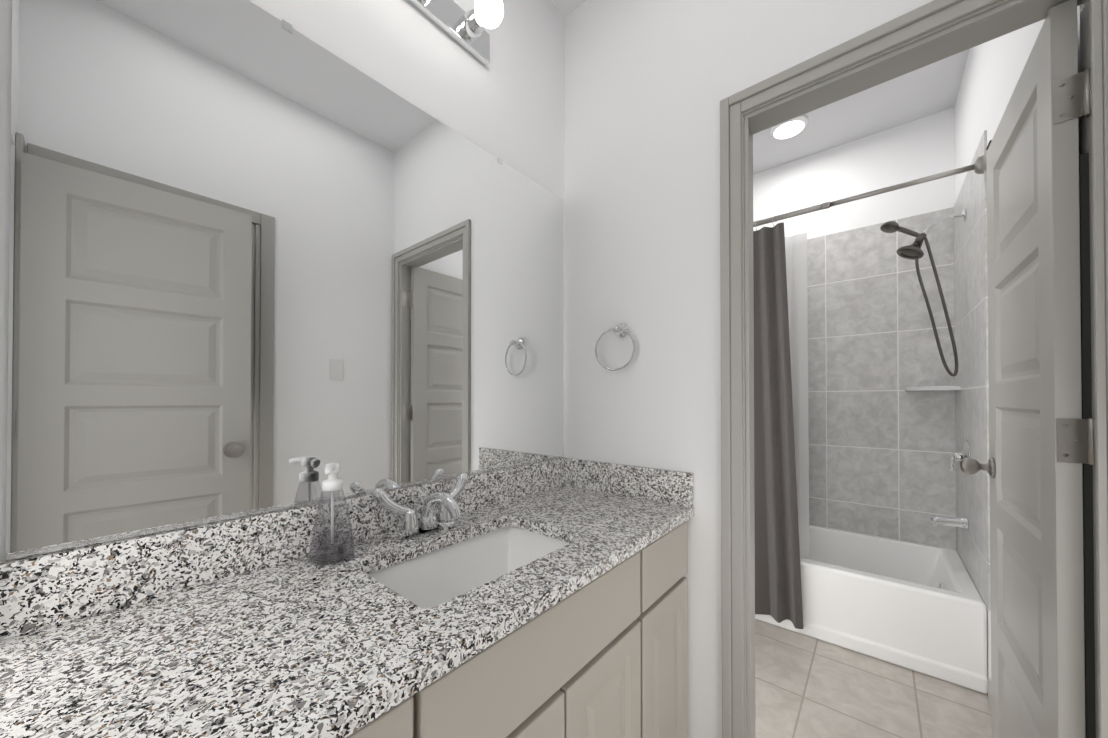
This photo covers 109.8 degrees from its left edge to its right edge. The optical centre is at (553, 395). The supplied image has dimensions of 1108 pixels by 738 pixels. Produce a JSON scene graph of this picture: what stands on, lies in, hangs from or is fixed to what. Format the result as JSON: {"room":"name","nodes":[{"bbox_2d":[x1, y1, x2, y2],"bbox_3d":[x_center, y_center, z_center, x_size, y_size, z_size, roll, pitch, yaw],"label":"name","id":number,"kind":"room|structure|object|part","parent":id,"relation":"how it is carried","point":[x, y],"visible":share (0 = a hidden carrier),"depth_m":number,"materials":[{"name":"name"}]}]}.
{"room":"bathroom","nodes":[
{"label":"bathroom","id":0,"kind":"room"},
{"bbox_2d":[0,0,564,561],"bbox_3d":[-0.560,-0.287,1.073,0.320,3.020,1.720,0,-1,40],"label":"wall","id":1,"kind":"structure","parent":0,"point":[506,104],"depth_m":1.14,"materials":[{"name":"white paint"}]},
{"bbox_2d":[0,458,563,640],"bbox_3d":[-0.387,0.289,1.009,0.020,0.105,1.368,0,-1,40],"label":"backsplash","id":2,"kind":"structure","parent":1,"relation":"attached to","point":[37,591],"depth_m":0.71,"materials":[{"name":"grey stone"}]},
{"bbox_2d":[6,0,563,560],"bbox_3d":[-0.370,-0.272,1.044,0.007,1.018,1.270,0,-1,40],"label":"mirror","id":3,"kind":"object","parent":1,"relation":"attached to","point":[262,260],"visible":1,"depth_m":0.76,"materials":[{"name":"clear glass"}]},
{"bbox_2d":[408,0,503,65],"bbox_3d":[-0.358,-1.095,0.949,0.156,0.090,0.629,0,-1,40],"label":"sconce","id":4,"kind":"object","parent":1,"relation":"attached to","point":[461,26],"visible":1,"depth_m":1.12,"materials":[{"name":"silver metal"}]},
{"bbox_2d":[550,0,585,17],"bbox_3d":[0.124,-1.546,0.601,1.350,0.050,1.370,0,-1,40],"label":"ceiling","id":5,"kind":"structure","parent":0,"point":[565,8],"depth_m":1.51,"materials":[{"name":"white paint"}]},
{"bbox_2d":[565,0,932,737],"bbox_3d":[0.597,-0.286,1.159,1.350,3.020,0.110,0,-1,40],"label":"wall","id":6,"kind":"structure","parent":0,"point":[649,84],"depth_m":1.28,"materials":[{"name":"white paint"}]},
{"bbox_2d":[595,323,635,370],"bbox_3d":[0.218,-0.173,1.367,0.151,0.171,0.052,0,-1,40],"label":"towel ring","id":7,"kind":"object","parent":6,"relation":"attached to","point":[620,330],"visible":0.98,"depth_m":1.36,"materials":[{"name":"silver metal"}]},
{"bbox_2d":[564,457,693,504],"bbox_3d":[0.241,0.292,1.364,0.491,0.105,0.020,0,-1,40],"label":"backsplash","id":8,"kind":"structure","parent":6,"relation":"attached to","point":[674,487],"depth_m":1.33,"materials":[{"name":"grey stone"}]},
{"bbox_2d":[720,0,1000,737],"bbox_3d":[0.826,0.171,0.966,0.749,2.102,0.144,0,-1,40],"label":"door frame","id":9,"kind":"structure","parent":6,"relation":"attached to","point":[922,20],"depth_m":1.13,"materials":[{"name":"grey paint"}]},
{"bbox_2d":[741,0,1107,737],"bbox_3d":[0.826,0.192,0.965,0.665,2.060,0.112,0,-1,40],"label":"door frame","id":10,"kind":"structure","parent":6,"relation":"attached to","point":[971,30],"depth_m":0.85,"materials":[{"name":"grey paint"}]},
{"bbox_2d":[960,0,1095,737],"bbox_3d":[1.212,0.172,1.032,0.130,2.078,0.666,0,-1,40],"label":"door","id":11,"kind":"structure","parent":10,"relation":"attached to","point":[1038,466],"depth_m":0.86,"materials":[{"name":"grey paint"}]},
{"bbox_3d":[1.382,0.228,1.245,0.121,0.066,0.066,0,-1,40],"label":"knob","id":12,"kind":"part","parent":11,"relation":"part of","materials":[{"name":"silver metal"}]},
{"bbox_2d":[753,107,955,549],"bbox_3d":[1.792,-0.274,2.670,1.660,3.020,0.120,0,-1,40],"label":"wall","id":13,"kind":"structure","parent":0,"point":[914,149],"depth_m":2.46,"materials":[{"name":"white paint"}]},
{"bbox_2d":[807,207,956,549],"bbox_3d":[1.689,-0.099,2.670,1.483,1.929,0.008,0,-1,40],"label":"wall tile","id":14,"kind":"structure","parent":13,"relation":"attached to","point":[882,445],"depth_m":2.40,"materials":[{"name":"grey tile"}]},
{"bbox_2d":[905,386,960,390],"bbox_3d":[2.109,-0.041,2.179,0.210,0.023,0.210,0,-1,40],"label":"corner shelf","id":15,"kind":"object","parent":13,"relation":"attached to","point":[940,388],"visible":0.98,"depth_m":2.12,"materials":[{"name":"white ceramic"}]},
{"bbox_2d":[753,49,969,173],"bbox_3d":[1.114,-1.664,1.990,1.500,0.050,1.810,0,-1,40],"label":"ceiling","id":16,"kind":"structure","parent":0,"point":[930,89],"depth_m":2.25,"materials":[{"name":"white paint"}]},
{"bbox_2d":[770,115,807,138],"bbox_3d":[1.423,-1.624,2.363,0.200,0.024,0.200,0,-1,40],"label":"recessed light","id":17,"kind":"object","parent":16,"relation":"in","point":[803,119],"visible":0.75,"depth_m":2.31,"materials":[{"name":"white plastic"}]},
{"bbox_2d":[774,121,803,138],"bbox_3d":[1.423,-1.612,2.362,0.160,0.008,0.160,0,-1,40],"label":"lens","id":18,"kind":"object","parent":17,"relation":"attached to","point":[788,129],"visible":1,"depth_m":2.35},
{"bbox_2d":[755,619,991,737],"bbox_3d":[0.622,1.255,1.333,1.790,0.060,3.650,0,-1,40],"label":"floor","id":19,"kind":"structure","parent":0,"point":[807,686],"depth_m":1.59,"materials":[{"name":"tile"}]},
{"bbox_2d":[352,525,687,737],"bbox_3d":[-0.203,0.796,0.853,0.497,0.850,1.368,0,-1,40],"label":"bathroom vanity","id":20,"kind":"object","parent":19,"relation":"on","point":[610,661],"depth_m":0.81,"materials":[{"name":"beige paint"}]},
{"bbox_2d":[0,485,693,737],"bbox_3d":[-0.197,0.356,0.851,0.514,0.030,1.368,0,-1,40],"label":"countertop","id":21,"kind":"structure","parent":20,"relation":"on","point":[299,648],"depth_m":0.56,"materials":[{"name":"grey stone"}]},
{"bbox_2d":[308,463,354,565],"bbox_3d":[-0.465,0.240,0.819,0.088,0.200,0.086,0,-1,40],"label":"soap dispenser","id":22,"kind":"object","parent":21,"relation":"on","point":[333,482],"visible":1,"depth_m":0.81,"materials":[{"name":"clear plastic"}]},
{"bbox_2d":[371,473,467,539],"bbox_3d":[-0.281,0.277,0.954,0.160,0.128,0.271,0,-1,40],"label":"faucet","id":23,"kind":"object","parent":21,"relation":"on","point":[449,523],"depth_m":0.95,"materials":[{"name":"silver metal"}]},
{"bbox_2d":[367,526,569,607],"bbox_3d":[-0.165,0.445,0.869,0.330,0.146,0.500,0,-1,40],"label":"sink","id":24,"kind":"object","parent":21,"relation":"in","point":[432,576],"depth_m":0.99,"materials":[{"name":"white ceramic"}]},
{"bbox_3d":[-0.314,0.462,0.348,0.019,0.160,0.403,0,-1,40],"label":"drawer","id":25,"kind":"part","parent":20,"relation":"part of","materials":[{"name":"beige paint"}]},
{"bbox_3d":[-0.082,0.830,0.624,0.019,0.542,0.301,0,-1,40],"label":"door","id":26,"kind":"part","parent":20,"relation":"part of","materials":[{"name":"beige paint"}]},
{"bbox_3d":[0.114,0.832,0.860,0.019,0.542,0.301,0,-1,40],"label":"door","id":27,"kind":"part","parent":20,"relation":"part of","materials":[{"name":"beige paint"}]},
{"bbox_3d":[0.313,0.834,1.100,0.019,0.542,0.300,0,-1,40],"label":"door","id":28,"kind":"part","parent":20,"relation":"part of","materials":[{"name":"beige paint"}]},
{"bbox_3d":[0.313,0.468,1.103,0.019,0.160,0.300,0,-1,40],"label":"drawer","id":29,"kind":"part","parent":20,"relation":"part of","materials":[{"name":"beige paint"}]},
{"bbox_2d":[755,525,987,693],"bbox_3d":[1.445,1.049,2.366,1.498,0.370,0.771,0,-1,40],"label":"bathtub","id":30,"kind":"object","parent":19,"relation":"on","point":[883,599],"visible":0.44,"depth_m":1.85,"materials":[{"name":"white ceramic"}]},
{"bbox_2d":[955,5,1080,678],"bbox_3d":[1.752,-0.284,1.448,0.160,3.020,1.810,0,-1,40],"label":"wall","id":31,"kind":"structure","parent":0,"point":[994,68],"depth_m":1.57,"materials":[{"name":"white paint"}]},
{"bbox_2d":[954,130,990,609],"bbox_3d":[2.004,-0.106,1.881,0.008,1.929,0.820,0,-1,40],"label":"wall tile","id":32,"kind":"structure","parent":31,"relation":"attached to","point":[971,343],"depth_m":1.77,"materials":[{"name":"grey tile"}]},
{"bbox_2d":[880,208,965,376],"bbox_3d":[1.889,-0.518,2.004,0.320,0.841,0.113,0,-1,40],"label":"shower","id":33,"kind":"object","parent":32,"relation":"attached to","point":[913,251],"visible":0.98,"depth_m":1.99,"materials":[{"name":"grey metal"}]},
{"bbox_2d":[930,516,968,529],"bbox_3d":[1.969,0.622,1.943,0.136,0.065,0.062,0,-1,40],"label":"tub spout","id":34,"kind":"object","parent":32,"relation":"attached to","point":[962,522],"visible":1,"depth_m":1.93,"materials":[{"name":"silver metal"}]},
{"bbox_2d":[949,440,970,474],"bbox_3d":[1.993,0.300,1.926,0.069,0.174,0.174,0,-1,40],"label":"tub valve","id":35,"kind":"object","parent":32,"relation":"attached to","point":[959,456],"visible":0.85,"depth_m":1.90,"materials":[{"name":"silver metal"}]},
{"bbox_2d":[988,679,991,711],"bbox_3d":[1.430,1.174,1.182,0.012,0.100,0.968,0,-1,40],"label":"baseboard","id":36,"kind":"structure","parent":31,"relation":"attached to","point":[989,693],"depth_m":1.49,"materials":[{"name":"grey paint"}]},
{"bbox_3d":[0.529,-0.275,2.541,0.120,3.020,1.930,0,-1,40],"label":"wall","id":37,"kind":"structure","parent":0,"visible":0},
{"bbox_2d":[753,155,986,226],"bbox_3d":[1.178,-0.939,2.061,1.499,0.072,0.072,0,-1,40],"label":"curtain rod","id":38,"kind":"object","parent":37,"relation":"attached to","point":[979,166],"visible":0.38,"depth_m":1.78,"materials":[{"name":"silver metal"}]},
{"bbox_2d":[753,217,808,628],"bbox_3d":[1.004,0.110,2.318,0.832,2.128,0.264,0,-1,40],"label":"shower curtain","id":39,"kind":"object","parent":38,"relation":"hanging from","point":[781,471],"visible":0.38,"depth_m":2.08,"materials":[{"name":"fabric"}]}
]}

